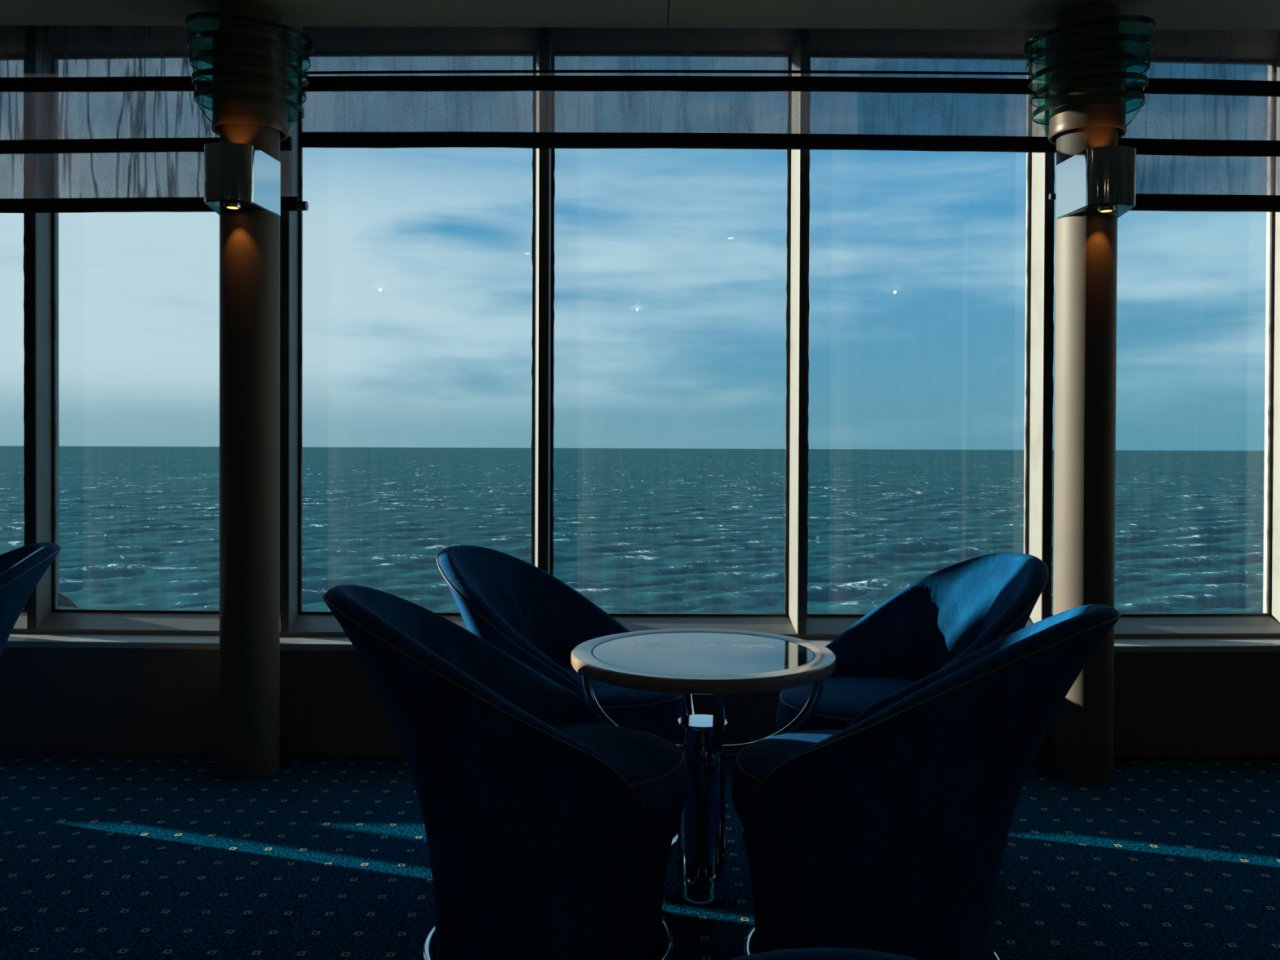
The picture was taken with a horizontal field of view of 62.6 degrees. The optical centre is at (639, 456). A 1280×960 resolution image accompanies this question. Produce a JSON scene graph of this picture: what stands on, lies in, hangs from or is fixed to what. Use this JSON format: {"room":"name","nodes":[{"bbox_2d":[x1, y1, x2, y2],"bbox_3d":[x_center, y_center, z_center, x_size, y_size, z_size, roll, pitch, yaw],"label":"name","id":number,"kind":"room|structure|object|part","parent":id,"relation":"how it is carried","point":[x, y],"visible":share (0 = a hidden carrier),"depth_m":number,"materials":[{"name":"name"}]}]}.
{"room":"ship interior","nodes":[
{"label":"ship interior","id":0,"kind":"room"},
{"bbox_2d":[0,751,1279,959],"bbox_3d":[-0.404,1.136,0.235,12.000,0.080,8.450,0,1,0],"label":"floor","id":1,"kind":"structure","parent":0,"point":[104,856],"depth_m":2.78,"materials":[{"name":"blue carpet"}]},
{"bbox_2d":[0,542,61,657],"bbox_3d":[-2.100,0.665,3.016,0.796,0.801,0.570,0,1,-38],"label":"tub chair","id":2,"kind":"object","parent":1,"relation":"on","point":[22,568],"visible":1,"depth_m":3.07,"materials":[{"name":"blue fabric"}]},
{"bbox_2d":[217,0,281,780],"bbox_3d":[-1.314,-0.213,3.548,0.199,2.554,0.199,0,1,0],"label":"column","id":3,"kind":"structure","parent":1,"relation":"on","point":[250,240],"depth_m":3.47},
{"bbox_2d":[204,142,280,216],"bbox_3d":[-1.311,-0.896,3.435,0.198,0.190,0.236,0,1,0],"label":"sconce","id":4,"kind":"object","parent":3,"relation":"attached to","point":[237,175],"visible":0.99,"depth_m":3.34,"materials":[{"name":"white"}]},
{"bbox_3d":[-1.312,-0.810,3.431,0.198,0.006,0.220,0,0,0],"label":"glass","id":5,"kind":"part","parent":4,"relation":"part of","materials":[{"name":"teal"}]},
{"bbox_2d":[184,10,312,142],"bbox_3d":[-1.298,-1.249,3.509,0.370,0.326,0.351,0,1,0],"label":"column capital","id":6,"kind":"object","parent":3,"relation":"attached to","point":[247,68],"visible":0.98,"depth_m":3.42,"materials":[{"name":"teal glass"}]},
{"bbox_2d":[322,584,688,959],"bbox_3d":[-0.285,0.678,2.293,0.796,0.801,0.570,0,1,-8],"label":"tub chair","id":7,"kind":"object","parent":1,"relation":"on","point":[548,824],"visible":1,"depth_m":2.08,"materials":[{"name":"blue"}]},
{"bbox_2d":[548,723,688,840],"bbox_3d":[-0.151,0.711,2.312,0.512,0.167,0.496,0,1,-8],"label":"seat cushion","id":8,"kind":"object","parent":7,"relation":"on","point":[643,796],"depth_m":2.13,"materials":[{"name":"blue fabric"}]},
{"bbox_3d":[-0.198,1.053,2.308,0.468,0.052,0.468,0,1,-8],"label":"plate","id":9,"kind":"part","parent":7,"relation":"part of","materials":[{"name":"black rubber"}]},
{"bbox_2d":[436,545,684,850],"bbox_3d":[-0.227,0.672,3.036,0.796,0.801,0.570,0,1,24],"label":"tub chair","id":10,"kind":"object","parent":1,"relation":"on","point":[509,602],"visible":0.39,"depth_m":3.15,"materials":[{"name":"blue fabric"}]},
{"bbox_2d":[563,666,684,744],"bbox_3d":[-0.103,0.705,2.981,0.512,0.167,0.496,0,1,24],"label":"seat cushion","id":11,"kind":"object","parent":10,"relation":"on","point":[658,713],"depth_m":2.79,"materials":[{"name":"blue fabric"}]},
{"bbox_2d":[570,628,835,904],"bbox_3d":[0.153,0.778,2.597,0.647,0.599,0.647,0,1,0],"label":"round table","id":12,"kind":"object","parent":1,"relation":"on","point":[718,663],"visible":0.94,"depth_m":2.54,"materials":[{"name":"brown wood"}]},
{"bbox_3d":[-0.024,0.625,2.599,0.245,0.225,0.027,0,1,1],"label":"curved arm","id":13,"kind":"part","parent":12,"relation":"part of","materials":[{"name":"silver metal"}]},
{"bbox_3d":[0.135,0.624,2.772,0.027,0.225,0.245,0,1,-6],"label":"curved arm","id":14,"kind":"part","parent":12,"relation":"part of","materials":[{"name":"silver metal"}]},
{"bbox_3d":[0.154,0.495,2.594,0.543,0.029,0.543,0,0,0],"label":"glass","id":15,"kind":"part","parent":12,"relation":"part of","materials":[{"name":"white"}]},
{"bbox_3d":[0.166,0.627,2.418,0.027,0.225,0.245,0,1,-4],"label":"curved arm","id":16,"kind":"part","parent":12,"relation":"part of","materials":[{"name":"silver metal"}]},
{"bbox_3d":[0.331,0.627,2.599,0.245,0.225,0.027,0,1,-1],"label":"curved arm","id":17,"kind":"part","parent":12,"relation":"part of","materials":[{"name":"silver metal"}]},
{"bbox_2d":[730,946,918,959],"bbox_3d":[0.110,0.698,0.266,0.570,0.801,0.796,0,1,0],"label":"tub chair","id":18,"kind":"object","parent":1,"relation":"on","point":[806,953],"visible":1,"depth_m":0.62,"materials":[{"name":"blue fabric"}]},
{"bbox_2d":[775,552,1048,731],"bbox_3d":[0.751,0.677,2.889,0.796,0.801,0.570,0,1,-20],"label":"tub chair","id":19,"kind":"object","parent":1,"relation":"on","point":[954,611],"visible":0.23,"depth_m":3.03,"materials":[{"name":"blue fabric"}]},
{"bbox_2d":[775,675,916,731],"bbox_3d":[0.623,0.709,2.843,0.512,0.167,0.496,0,1,-20],"label":"seat cushion","id":20,"kind":"object","parent":19,"relation":"on","point":[843,698],"depth_m":2.78,"materials":[{"name":"blue fabric"}]},
{"bbox_2d":[731,604,1121,959],"bbox_3d":[0.569,0.683,2.191,0.796,0.801,0.570,1,1,31],"label":"tub chair","id":21,"kind":"object","parent":1,"relation":"on","point":[887,832],"visible":1,"depth_m":1.99,"materials":[{"name":"blue fabric"}]},
{"bbox_2d":[731,729,842,840],"bbox_3d":[0.452,0.714,2.261,0.512,0.167,0.496,1,1,31],"label":"seat cushion","id":22,"kind":"object","parent":21,"relation":"on","point":[771,803],"depth_m":2.10,"materials":[{"name":"blue fabric"}]},
{"bbox_2d":[1051,4,1119,783],"bbox_3d":[1.499,-0.202,3.548,0.199,2.554,0.199,0,1,0],"label":"column","id":23,"kind":"structure","parent":1,"relation":"on","point":[1086,244],"depth_m":3.47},
{"bbox_2d":[1023,14,1155,145],"bbox_3d":[1.491,-1.238,3.509,0.370,0.326,0.351,0,1,0],"label":"column capital","id":24,"kind":"object","parent":23,"relation":"attached to","point":[1091,72],"visible":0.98,"depth_m":3.42,"materials":[{"name":"teal glass"}]},
{"bbox_2d":[1055,145,1136,219],"bbox_3d":[1.502,-0.885,3.435,0.198,0.190,0.236,0,1,0],"label":"sconce","id":25,"kind":"object","parent":23,"relation":"attached to","point":[1095,180],"visible":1,"depth_m":3.34,"materials":[{"name":"white"}]},
{"bbox_3d":[1.501,-0.799,3.431,0.198,0.006,0.220,0,0,0],"label":"glass","id":26,"kind":"part","parent":25,"relation":"part of","materials":[{"name":"teal"}]},
{"bbox_2d":[0,647,1279,756],"bbox_3d":[-0.399,-0.336,3.912,12.000,2.800,0.389,0,1,0],"label":"wall","id":27,"kind":"structure","parent":0,"point":[51,699],"depth_m":3.77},
{"bbox_2d":[9,26,36,633],"bbox_3d":[-2.640,-0.544,4.006,0.795,2.402,0.197,0,1,0],"label":"trim","id":28,"kind":"structure","parent":27,"relation":"in","point":[20,626],"depth_m":3.91,"materials":[{"name":"paint"}]},
{"bbox_2d":[27,66,58,633],"bbox_3d":[-2.298,-0.543,4.004,0.112,2.402,0.186,0,1,0],"label":"window frame","id":29,"kind":"structure","parent":27,"relation":"attached to","point":[43,220],"depth_m":3.99,"materials":[{"name":"paint"}]},
{"bbox_2d":[36,25,280,635],"bbox_3d":[-1.790,-0.541,3.982,0.944,2.402,0.182,0,1,2],"label":"window","id":30,"kind":"structure","parent":27,"relation":"in","point":[62,621],"depth_m":4.00,"materials":[{"name":"paint"}]},
{"bbox_2d":[57,592,78,607],"bbox_3d":[-2.193,0.551,4.024,0.082,0.057,0.032,0,1,3],"label":"scrap","id":31,"kind":"object","parent":30,"relation":"attached to","point":[63,601],"visible":1,"depth_m":4.03,"materials":[{"name":"grey"}]},
{"bbox_2d":[0,25,308,213],"bbox_3d":[-3.048,-1.311,3.824,3.712,0.865,0.081,0,1,1],"label":"blind","id":32,"kind":"object","parent":30,"relation":"attached to","point":[150,142],"visible":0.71,"depth_m":3.81,"materials":[{"name":"black fabric"}]},
{"bbox_3d":[-3.076,-1.535,3.833,3.655,0.381,0.042,0,1,1],"label":"sheer panel","id":33,"kind":"part","parent":32,"relation":"part of","materials":[{"name":"grey fabric"}]},
{"bbox_3d":[-3.078,-1.017,3.839,3.655,0.224,0.042,0,1,1],"label":"sheer panel","id":34,"kind":"part","parent":32,"relation":"part of","materials":[{"name":"grey fabric"}]},
{"bbox_3d":[-3.077,-1.236,3.836,3.655,0.245,0.042,0,1,1],"label":"sheer panel","id":35,"kind":"part","parent":32,"relation":"part of","materials":[{"name":"grey fabric"}]},
{"bbox_3d":[-1.213,-0.899,3.777,0.036,0.033,0.033,0,0,0],"label":"rod","id":36,"kind":"part","parent":32,"relation":"part of","materials":[{"name":"grey metal"}]},
{"bbox_2d":[280,179,288,631],"bbox_3d":[-1.306,-0.542,3.872,0.030,2.374,0.005,0,1,0],"label":"trim","id":37,"kind":"structure","parent":27,"relation":"attached to","point":[284,570],"depth_m":3.87,"materials":[{"name":"grey metal"}]},
{"bbox_2d":[280,103,302,635],"bbox_3d":[-1.325,-0.539,3.965,0.072,2.402,0.182,0,1,0],"label":"trim","id":38,"kind":"structure","parent":27,"relation":"attached to","point":[293,215],"depth_m":3.94,"materials":[{"name":"paint"}]},
{"bbox_2d":[288,26,537,636],"bbox_3d":[-0.835,-0.537,3.956,0.927,2.402,0.197,0,1,0],"label":"trim","id":39,"kind":"structure","parent":27,"relation":"in","point":[307,624],"depth_m":3.99,"materials":[{"name":"paint"}]},
{"bbox_3d":[-0.848,-0.466,4.007,0.902,2.132,0.006,0,1,1],"label":"glass pane","id":40,"kind":"part","parent":39,"relation":"part of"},
{"bbox_2d":[534,46,551,573],"bbox_3d":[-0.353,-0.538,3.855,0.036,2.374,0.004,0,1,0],"label":"trim","id":41,"kind":"structure","parent":27,"relation":"attached to","point":[544,153],"depth_m":3.85,"materials":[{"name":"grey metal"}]},
{"bbox_2d":[0,749,1279,758],"bbox_3d":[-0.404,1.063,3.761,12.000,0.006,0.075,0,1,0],"label":"baseboard","id":42,"kind":"structure","parent":27,"relation":"attached to","point":[11,750],"depth_m":3.76,"materials":[{"name":"black metal"}]},
{"bbox_2d":[4,633,1279,653],"bbox_3d":[-0.403,0.679,3.924,12.000,0.025,0.403,0,1,0],"label":"window sill","id":43,"kind":"structure","parent":27,"relation":"attached to","point":[15,640],"depth_m":3.78,"materials":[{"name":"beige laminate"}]},
{"bbox_2d":[550,28,797,637],"bbox_3d":[0.123,-0.533,3.947,0.920,2.402,0.184,0,1,0],"label":"window","id":44,"kind":"structure","parent":27,"relation":"in","point":[775,624],"depth_m":3.98,"materials":[{"name":"paint"}]},
{"bbox_2d":[299,26,1056,152],"bbox_3d":[0.146,-1.413,3.778,2.720,0.634,0.069,0,1,0],"label":"blind","id":45,"kind":"object","parent":44,"relation":"attached to","point":[405,81],"visible":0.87,"depth_m":3.78,"materials":[{"name":"black fabric"}]},
{"bbox_3d":[0.146,-1.373,3.767,2.720,0.019,0.028,0,1,0],"label":"thin rod","id":46,"kind":"part","parent":45,"relation":"part of","materials":[{"name":"black metal"}]},
{"bbox_3d":[0.145,-1.228,3.785,2.720,0.207,0.024,0,1,0],"label":"sheer panel","id":47,"kind":"part","parent":45,"relation":"part of","materials":[{"name":"grey fabric"}]},
{"bbox_3d":[0.146,-1.521,3.782,2.720,0.383,0.025,0,1,0],"label":"sheer panel","id":48,"kind":"part","parent":45,"relation":"part of","materials":[{"name":"grey fabric"}]},
{"bbox_2d":[788,45,808,639],"bbox_3d":[0.597,-0.531,3.950,0.062,2.402,0.181,0,1,0],"label":"trim","id":49,"kind":"structure","parent":27,"relation":"attached to","point":[794,153],"depth_m":3.92,"materials":[{"name":"paint"}]},
{"bbox_2d":[797,68,808,634],"bbox_3d":[0.599,-0.534,3.857,0.030,2.374,0.004,0,1,0],"label":"trim","id":50,"kind":"structure","parent":27,"relation":"attached to","point":[803,260],"depth_m":3.86,"materials":[{"name":"grey metal"}]},
{"bbox_2d":[805,28,1032,639],"bbox_3d":[1.050,-0.529,3.959,0.874,2.402,0.182,0,1,-1],"label":"window","id":51,"kind":"structure","parent":27,"relation":"in","point":[818,626],"depth_m":4.00,"materials":[{"name":"paint"}]},
{"bbox_2d":[1023,132,1044,623],"bbox_3d":[1.524,-0.528,3.971,0.078,2.402,0.182,0,1,0],"label":"window frame","id":52,"kind":"structure","parent":27,"relation":"attached to","point":[1037,159],"depth_m":3.94,"materials":[{"name":"paint"}]},
{"bbox_2d":[1041,152,1053,619],"bbox_3d":[1.502,-0.531,3.878,0.030,2.374,0.005,0,1,0],"label":"trim","id":53,"kind":"structure","parent":27,"relation":"attached to","point":[1048,206],"depth_m":3.88,"materials":[{"name":"grey"}]},
{"bbox_2d":[1049,30,1279,638],"bbox_3d":[1.977,-0.526,3.990,0.925,2.402,0.182,0,1,-2],"label":"window","id":54,"kind":"structure","parent":27,"relation":"in","point":[1197,625],"depth_m":4.01,"materials":[{"name":"paint"}]},
{"bbox_2d":[1048,29,1279,212],"bbox_3d":[2.862,-1.301,3.826,2.777,0.840,0.074,0,1,-1],"label":"blind","id":55,"kind":"object","parent":54,"relation":"attached to","point":[1220,89],"visible":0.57,"depth_m":3.82,"materials":[{"name":"black fabric"}]},
{"bbox_3d":[1.496,-0.934,3.784,0.046,0.022,0.022,0,0,0],"label":"rod","id":56,"kind":"part","parent":55,"relation":"part of","materials":[{"name":"grey metal"}]},
{"bbox_3d":[2.886,-1.221,3.837,2.726,0.219,0.032,0,1,-1],"label":"sheer panel","id":57,"kind":"part","parent":55,"relation":"part of","materials":[{"name":"fabric"}]},
{"bbox_3d":[2.885,-1.013,3.839,2.726,0.201,0.029,0,1,-1],"label":"sheer panel","id":58,"kind":"part","parent":55,"relation":"part of","materials":[{"name":"fabric"}]},
{"bbox_3d":[2.887,-1.516,3.834,2.726,0.373,0.032,0,1,-1],"label":"sheer panel","id":59,"kind":"part","parent":55,"relation":"part of","materials":[{"name":"fabric"}]},
{"bbox_2d":[1262,59,1279,623],"bbox_3d":[2.457,-0.524,4.012,0.044,2.402,0.182,0,1,0],"label":"trim","id":60,"kind":"structure","parent":27,"relation":"attached to","point":[1275,571],"depth_m":4.04,"materials":[{"name":"paint"}]},
{"bbox_2d":[0,0,1279,30],"bbox_3d":[-0.394,-1.577,-0.181,12.000,0.245,7.665,0,1,0],"label":"ceiling","id":61,"kind":"structure","parent":0,"point":[1184,15],"depth_m":3.52,"materials":[{"name":"beige"}]},
{"bbox_2d":[666,0,669,26],"bbox_3d":[0.095,-1.453,-0.140,0.003,0.001,7.545,0,1,0],"label":"trim","id":62,"kind":"structure","parent":61,"relation":"attached to","point":[668,0],"depth_m":3.52,"materials":[{"name":"black"}]},
{"label":"outside","id":63,"kind":"structure","parent":0,"visible":0},
{"bbox_2d":[0,445,1264,613],"bbox_3d":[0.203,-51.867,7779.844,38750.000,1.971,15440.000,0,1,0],"label":"sea","id":64,"kind":"structure","parent":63,"point":[660,531],"depth_m":218.85,"materials":[{"name":"liquid"}]}
]}

